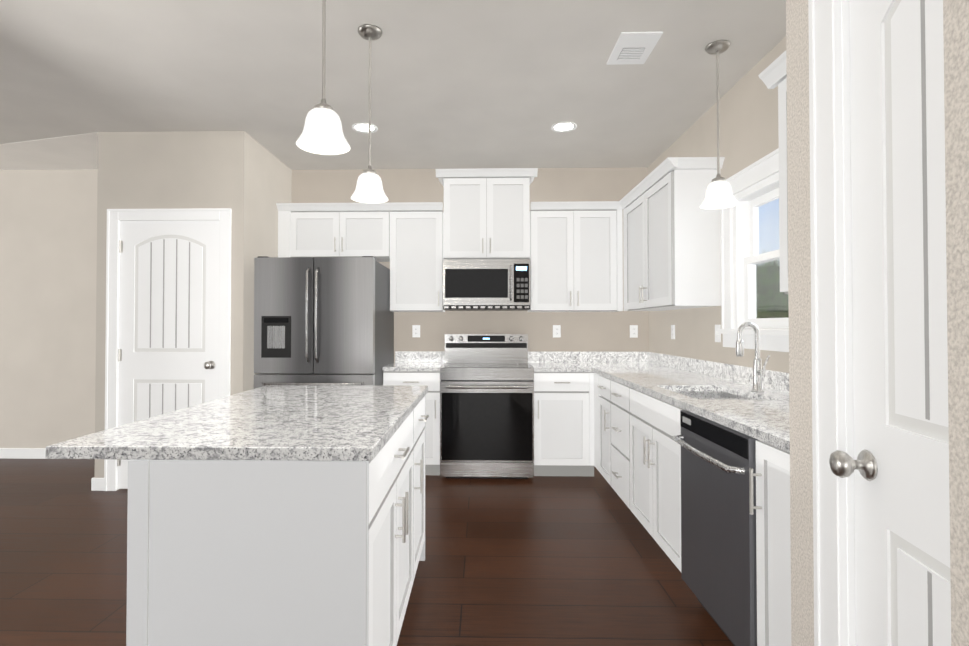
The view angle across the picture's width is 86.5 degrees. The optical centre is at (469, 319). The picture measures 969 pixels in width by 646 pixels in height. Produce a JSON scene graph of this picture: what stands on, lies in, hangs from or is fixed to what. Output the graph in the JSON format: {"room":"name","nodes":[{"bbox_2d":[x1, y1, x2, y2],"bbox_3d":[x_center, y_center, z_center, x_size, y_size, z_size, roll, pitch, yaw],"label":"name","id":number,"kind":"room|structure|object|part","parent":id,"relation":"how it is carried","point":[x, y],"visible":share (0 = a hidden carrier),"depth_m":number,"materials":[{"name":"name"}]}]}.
{"room":"kitchen","nodes":[
{"label":"kitchen","id":0,"kind":"room"},
{"bbox_2d":[0,169,97,447],"bbox_3d":[-4.659,-0.054,4.973,3.633,2.750,0.120,0,-1,1],"label":"wall","id":1,"kind":"structure","parent":0,"point":[48,246],"depth_m":4.90,"materials":[{"name":"paint"}]},
{"bbox_2d":[0,448,45,458],"bbox_3d":[-4.661,1.272,4.886,3.633,0.095,0.017,0,-1,1],"label":"baseboard","id":2,"kind":"structure","parent":1,"relation":"attached to","point":[9,453],"depth_m":4.87,"materials":[{"name":"white wood"}]},
{"bbox_2d":[94,131,253,477],"bbox_3d":[-2.294,-0.068,3.989,1.141,2.750,0.100,0,-1,1],"label":"wall","id":3,"kind":"structure","parent":0,"point":[245,177],"depth_m":3.95,"materials":[{"name":"paint"}]},
{"bbox_2d":[91,478,103,490],"bbox_3d":[-2.849,1.265,4.370,0.041,0.095,0.900,0,-1,1],"label":"baseboard","id":4,"kind":"structure","parent":3,"relation":"attached to","point":[97,484],"depth_m":3.92,"materials":[{"name":"white wood"}]},
{"bbox_2d":[104,208,231,490],"bbox_3d":[-2.295,0.232,3.973,0.955,2.150,0.124,0,-1,1],"label":"door frame","id":5,"kind":"structure","parent":3,"relation":"attached to","point":[115,217],"depth_m":3.92,"materials":[{"name":"white wood"}]},
{"bbox_2d":[117,220,219,488],"bbox_3d":[-2.296,0.268,3.920,0.790,2.053,0.107,0,-1,1],"label":"pantry door","id":6,"kind":"structure","parent":3,"relation":"in","point":[168,355],"depth_m":3.94,"materials":[{"name":"white wood"}]},
{"bbox_2d":[250,139,291,389],"bbox_3d":[-1.773,-0.061,4.480,0.121,2.750,0.864,0,-1,1],"label":"wall","id":7,"kind":"structure","parent":0,"point":[272,178],"depth_m":4.33,"materials":[{"name":"paint"}]},
{"bbox_2d":[0,458,733,645],"bbox_3d":[-1.802,1.303,1.528,9.500,0.060,9.200,0,-1,1],"label":"floor","id":8,"kind":"structure","parent":0,"point":[559,561],"depth_m":2.66,"materials":[{"name":"brown wood"}]},
{"bbox_2d":[126,395,428,645],"bbox_3d":[-0.552,0.833,2.069,0.674,0.895,1.437,0,-1,1],"label":"kitchen island","id":9,"kind":"object","parent":8,"relation":"on","point":[267,553],"visible":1,"depth_m":1.36,"materials":[{"name":"white wood"}]},
{"bbox_2d":[45,385,427,460],"bbox_3d":[-0.677,0.366,2.079,0.878,0.035,1.435,0,-1,1],"label":"island countertop","id":10,"kind":"structure","parent":9,"relation":"on","point":[320,422],"depth_m":1.61,"materials":[{"name":"stone"}]},
{"bbox_2d":[254,256,393,388],"bbox_3d":[-1.170,0.418,4.333,0.908,1.787,1.017,0,-1,1],"label":"fridge","id":11,"kind":"object","parent":8,"relation":"on","point":[323,320],"visible":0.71,"depth_m":3.90,"materials":[{"name":"metal"}]},
{"bbox_2d":[383,371,440,474],"bbox_3d":[-0.470,0.875,4.533,0.472,0.880,0.663,0,-1,1],"label":"base cabinet","id":12,"kind":"object","parent":8,"relation":"on","point":[431,379],"visible":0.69,"depth_m":4.24,"materials":[{"name":"white wood"}]},
{"bbox_2d":[382,351,444,370],"bbox_3d":[-0.470,0.366,4.550,0.475,0.133,0.647,0,-1,1],"label":"countertop","id":13,"kind":"structure","parent":12,"relation":"on","point":[419,360],"depth_m":4.85,"materials":[{"name":"stone"}]},
{"bbox_2d":[440,334,533,478],"bbox_3d":[0.149,0.724,4.469,0.759,1.180,0.737,0,-1,1],"label":"range","id":14,"kind":"object","parent":8,"relation":"on","point":[486,406],"visible":1,"depth_m":4.16,"materials":[{"name":"silver metal"}]},
{"bbox_2d":[533,372,594,475],"bbox_3d":[0.790,0.874,4.504,0.511,0.880,0.663,0,-1,1],"label":"base cabinet","id":15,"kind":"object","parent":8,"relation":"on","point":[563,423],"visible":0.96,"depth_m":4.22,"materials":[{"name":"white wood"}]},
{"bbox_2d":[598,374,609,484],"bbox_3d":[1.334,0.865,3.843,0.645,0.880,0.378,0,-1,1],"label":"base cabinet","id":16,"kind":"object","parent":8,"relation":"on","point":[603,382],"depth_m":3.88,"materials":[{"name":"white wood"}]},
{"bbox_2d":[528,351,789,451],"bbox_3d":[1.072,0.453,3.156,1.139,0.345,3.361,0,-1,1],"label":"countertop","id":17,"kind":"structure","parent":16,"relation":"on","point":[721,393],"depth_m":2.93,"materials":[{"name":"stone"}]},
{"bbox_2d":[736,322,769,391],"bbox_3d":[1.451,0.193,2.646,0.143,0.359,0.090,0,-1,1],"label":"faucet","id":18,"kind":"object","parent":17,"relation":"on","point":[758,371],"visible":1,"depth_m":2.65,"materials":[{"name":"silver metal"}]},
{"bbox_2d":[610,379,629,508],"bbox_3d":[1.324,0.859,3.423,0.645,0.880,0.586,0,-1,1],"label":"base cabinet","id":19,"kind":"object","parent":8,"relation":"on","point":[619,393],"depth_m":3.41,"materials":[{"name":"white wood"}]},
{"bbox_2d":[630,387,684,571],"bbox_3d":[1.309,0.850,2.762,0.645,0.880,0.862,0,-1,1],"label":"base cabinet","id":20,"kind":"object","parent":8,"relation":"on","point":[637,456],"depth_m":2.71,"materials":[{"name":"white wood"}]},
{"bbox_2d":[672,410,757,645],"bbox_3d":[1.237,0.844,2.026,0.705,0.872,0.596,0,-1,1],"label":"dishwasher","id":21,"kind":"object","parent":8,"relation":"on","point":[718,551],"visible":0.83,"depth_m":1.95,"materials":[{"name":"metal"}]},
{"bbox_2d":[749,440,790,645],"bbox_3d":[1.263,0.834,1.593,0.683,0.880,0.256,0,-1,1],"label":"base cabinet","id":22,"kind":"object","parent":8,"relation":"on","point":[773,538],"visible":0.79,"depth_m":1.65,"materials":[{"name":"white wood"}]},
{"bbox_2d":[0,0,785,169],"bbox_3d":[-1.802,-1.506,1.567,9.500,0.062,9.200,0,-1,1],"label":"ceiling","id":23,"kind":"structure","parent":0,"point":[465,84],"depth_m":3.08,"materials":[{"name":"paint"}]},
{"bbox_2d":[296,0,350,154],"bbox_3d":[-0.522,-1.045,1.847,0.190,0.854,0.190,0,-1,1],"label":"pendant light","id":24,"kind":"object","parent":23,"relation":"hanging from","point":[322,133],"visible":1,"depth_m":1.83,"materials":[{"name":"white glass"}]},
{"bbox_2d":[352,123,377,132],"bbox_3d":[-0.786,-1.440,3.874,0.194,0.009,0.194,0,-1,1],"label":"recessed light","id":25,"kind":"object","parent":23,"relation":"in","point":[361,127],"visible":0.9,"depth_m":3.88,"materials":[{"name":"white"}]},
{"bbox_2d":[351,24,387,203],"bbox_3d":[-0.504,-1.034,2.609,0.190,0.854,0.190,0,-1,1],"label":"pendant light","id":26,"kind":"object","parent":23,"relation":"hanging from","point":[369,188],"visible":1,"depth_m":2.59,"materials":[{"name":"white glass"}]},
{"bbox_2d":[551,122,576,131],"bbox_3d":[0.708,-1.440,3.856,0.194,0.009,0.194,0,-1,1],"label":"recessed light","id":27,"kind":"object","parent":23,"relation":"in","point":[564,127],"visible":0.98,"depth_m":3.86,"materials":[{"name":"white"}]},
{"bbox_2d":[607,32,662,64],"bbox_3d":[0.882,-1.453,2.772,0.210,0.012,0.310,0,-1,1],"label":"ceiling vent","id":28,"kind":"object","parent":23,"relation":"in","point":[633,47],"visible":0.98,"depth_m":2.75,"materials":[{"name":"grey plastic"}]},
{"bbox_2d":[699,40,738,209],"bbox_3d":[1.327,-1.032,2.746,0.190,0.854,0.190,0,-1,1],"label":"pendant light","id":29,"kind":"object","parent":23,"relation":"hanging from","point":[719,194],"visible":1,"depth_m":2.73,"materials":[{"name":"white glass"}]},
{"bbox_2d":[291,167,648,361],"bbox_3d":[-0.535,-0.055,4.944,4.680,2.750,0.120,0,-1,1],"label":"wall","id":30,"kind":"structure","parent":0,"point":[595,331],"depth_m":4.87,"materials":[{"name":"paint"}]},
{"bbox_2d":[276,203,391,261],"bbox_3d":[-1.204,-0.785,4.741,0.995,0.475,0.324,0,-1,1],"label":"upper cabinet","id":31,"kind":"object","parent":30,"relation":"attached to","point":[304,229],"depth_m":4.58,"materials":[{"name":"white wood"}]},
{"bbox_2d":[412,325,419,336],"bbox_3d":[-0.503,0.114,4.875,0.072,0.116,0.008,0,-1,1],"label":"electrical outlet","id":32,"kind":"object","parent":30,"relation":"attached to","point":[415,330],"visible":1,"depth_m":4.87,"materials":[{"name":"white plastic"}]},
{"bbox_2d":[388,202,444,311],"bbox_3d":[-0.468,-0.546,4.721,0.468,0.954,0.324,0,-1,1],"label":"upper cabinet","id":33,"kind":"object","parent":30,"relation":"attached to","point":[405,240],"depth_m":4.57,"materials":[{"name":"white wood"}]},
{"bbox_2d":[436,168,537,258],"bbox_3d":[0.155,-0.926,4.690,0.896,0.785,0.371,0,-1,1],"label":"upper cabinet","id":34,"kind":"object","parent":30,"relation":"attached to","point":[486,213],"visible":1,"depth_m":4.56,"materials":[{"name":"white wood"}]},
{"bbox_2d":[443,259,529,310],"bbox_3d":[0.152,-0.301,4.640,0.759,0.435,0.454,0,-1,1],"label":"microwave","id":35,"kind":"object","parent":34,"relation":"attached to","point":[486,284],"visible":1,"depth_m":4.46,"materials":[{"name":"silver metal"}]},
{"bbox_2d":[553,325,560,336],"bbox_3d":[0.823,0.114,4.845,0.072,0.116,0.008,0,-1,1],"label":"electrical outlet","id":36,"kind":"object","parent":30,"relation":"attached to","point":[556,330],"visible":1,"depth_m":4.84,"materials":[{"name":"white plastic"}]},
{"bbox_2d":[527,201,618,311],"bbox_3d":[0.959,-0.547,4.662,0.830,0.954,0.380,0,-1,1],"label":"upper cabinet","id":37,"kind":"object","parent":30,"relation":"attached to","point":[574,246],"depth_m":4.53,"materials":[{"name":"white wood"}]},
{"bbox_2d":[630,325,637,337],"bbox_3d":[1.543,0.114,4.829,0.072,0.116,0.008,0,-1,1],"label":"electrical outlet","id":38,"kind":"object","parent":30,"relation":"attached to","point":[633,331],"visible":1,"depth_m":4.83,"materials":[{"name":"white plastic"}]},
{"bbox_2d":[648,36,788,372],"bbox_3d":[1.698,-0.084,2.851,0.120,2.750,3.964,0,-1,1],"label":"wall","id":39,"kind":"structure","parent":0,"point":[748,118],"depth_m":3.30,"materials":[{"name":"paint"}]},
{"bbox_2d":[619,157,722,310],"bbox_3d":[1.471,-0.557,3.953,0.373,0.954,1.164,0,-1,1],"label":"upper cabinet","id":40,"kind":"object","parent":39,"relation":"attached to","point":[660,241],"depth_m":3.38,"materials":[{"name":"white wood"}]},
{"bbox_2d":[671,325,674,338],"bbox_3d":[1.663,0.105,4.207,0.008,0.116,0.072,0,-1,1],"label":"electrical outlet","id":41,"kind":"object","parent":39,"relation":"attached to","point":[672,331],"visible":0.96,"depth_m":4.20,"materials":[{"name":"white plastic"}]},
{"bbox_2d":[715,325,720,341],"bbox_3d":[1.642,0.094,3.413,0.016,0.116,0.072,0,-1,1],"label":"light switch","id":42,"kind":"object","parent":39,"relation":"attached to","point":[717,337],"visible":0.81,"depth_m":3.41,"materials":[{"name":"white plastic"}]},
{"bbox_2d":[717,148,788,351],"bbox_3d":[1.673,-0.360,2.749,0.165,1.060,1.192,0,-1,1],"label":"window","id":43,"kind":"structure","parent":39,"relation":"in","point":[758,178],"depth_m":3.12,"materials":[{"name":"white wood"}]},
{"bbox_3d":[1.713,-0.346,2.748,0.065,0.775,0.838,0,-1,1],"label":"window sash","id":44,"kind":"part","parent":43,"relation":"part of","materials":[{"name":"white wood"}]},
{"bbox_2d":[758,51,787,293],"bbox_3d":[1.427,-0.586,1.862,0.366,0.954,0.721,0,-1,1],"label":"upper cabinet","id":45,"kind":"object","parent":39,"relation":"attached to","point":[773,75],"visible":0.06,"depth_m":2.13,"materials":[{"name":"white wood"}]},
{"bbox_2d":[786,0,968,645],"bbox_3d":[0.754,-0.118,0.380,0.155,2.750,2.200,0,-1,10],"label":"wall","id":46,"kind":"structure","parent":0,"point":[956,55],"depth_m":1.21,"materials":[{"name":"paint"}]},
{"bbox_2d":[808,0,855,645],"bbox_3d":[0.835,0.172,0.788,0.144,2.180,0.978,0,-1,10],"label":"door frame","id":47,"kind":"structure","parent":46,"relation":"attached to","point":[832,335],"depth_m":1.20,"materials":[{"name":"white wood"}]},
{"bbox_2d":[829,0,950,645],"bbox_3d":[0.783,0.224,0.796,0.107,2.062,0.758,0,-1,10],"label":"closet door","id":48,"kind":"structure","parent":46,"relation":"in","point":[898,465],"depth_m":1.01,"materials":[{"name":"white wood"}]},
{"label":"outside","id":49,"kind":"structure","parent":0,"visible":0},
{"bbox_2d":[756,199,788,317],"bbox_3d":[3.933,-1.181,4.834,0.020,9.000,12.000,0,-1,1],"label":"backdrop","id":50,"kind":"structure","parent":49,"point":[762,303],"depth_m":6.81,"materials":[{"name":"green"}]}
]}

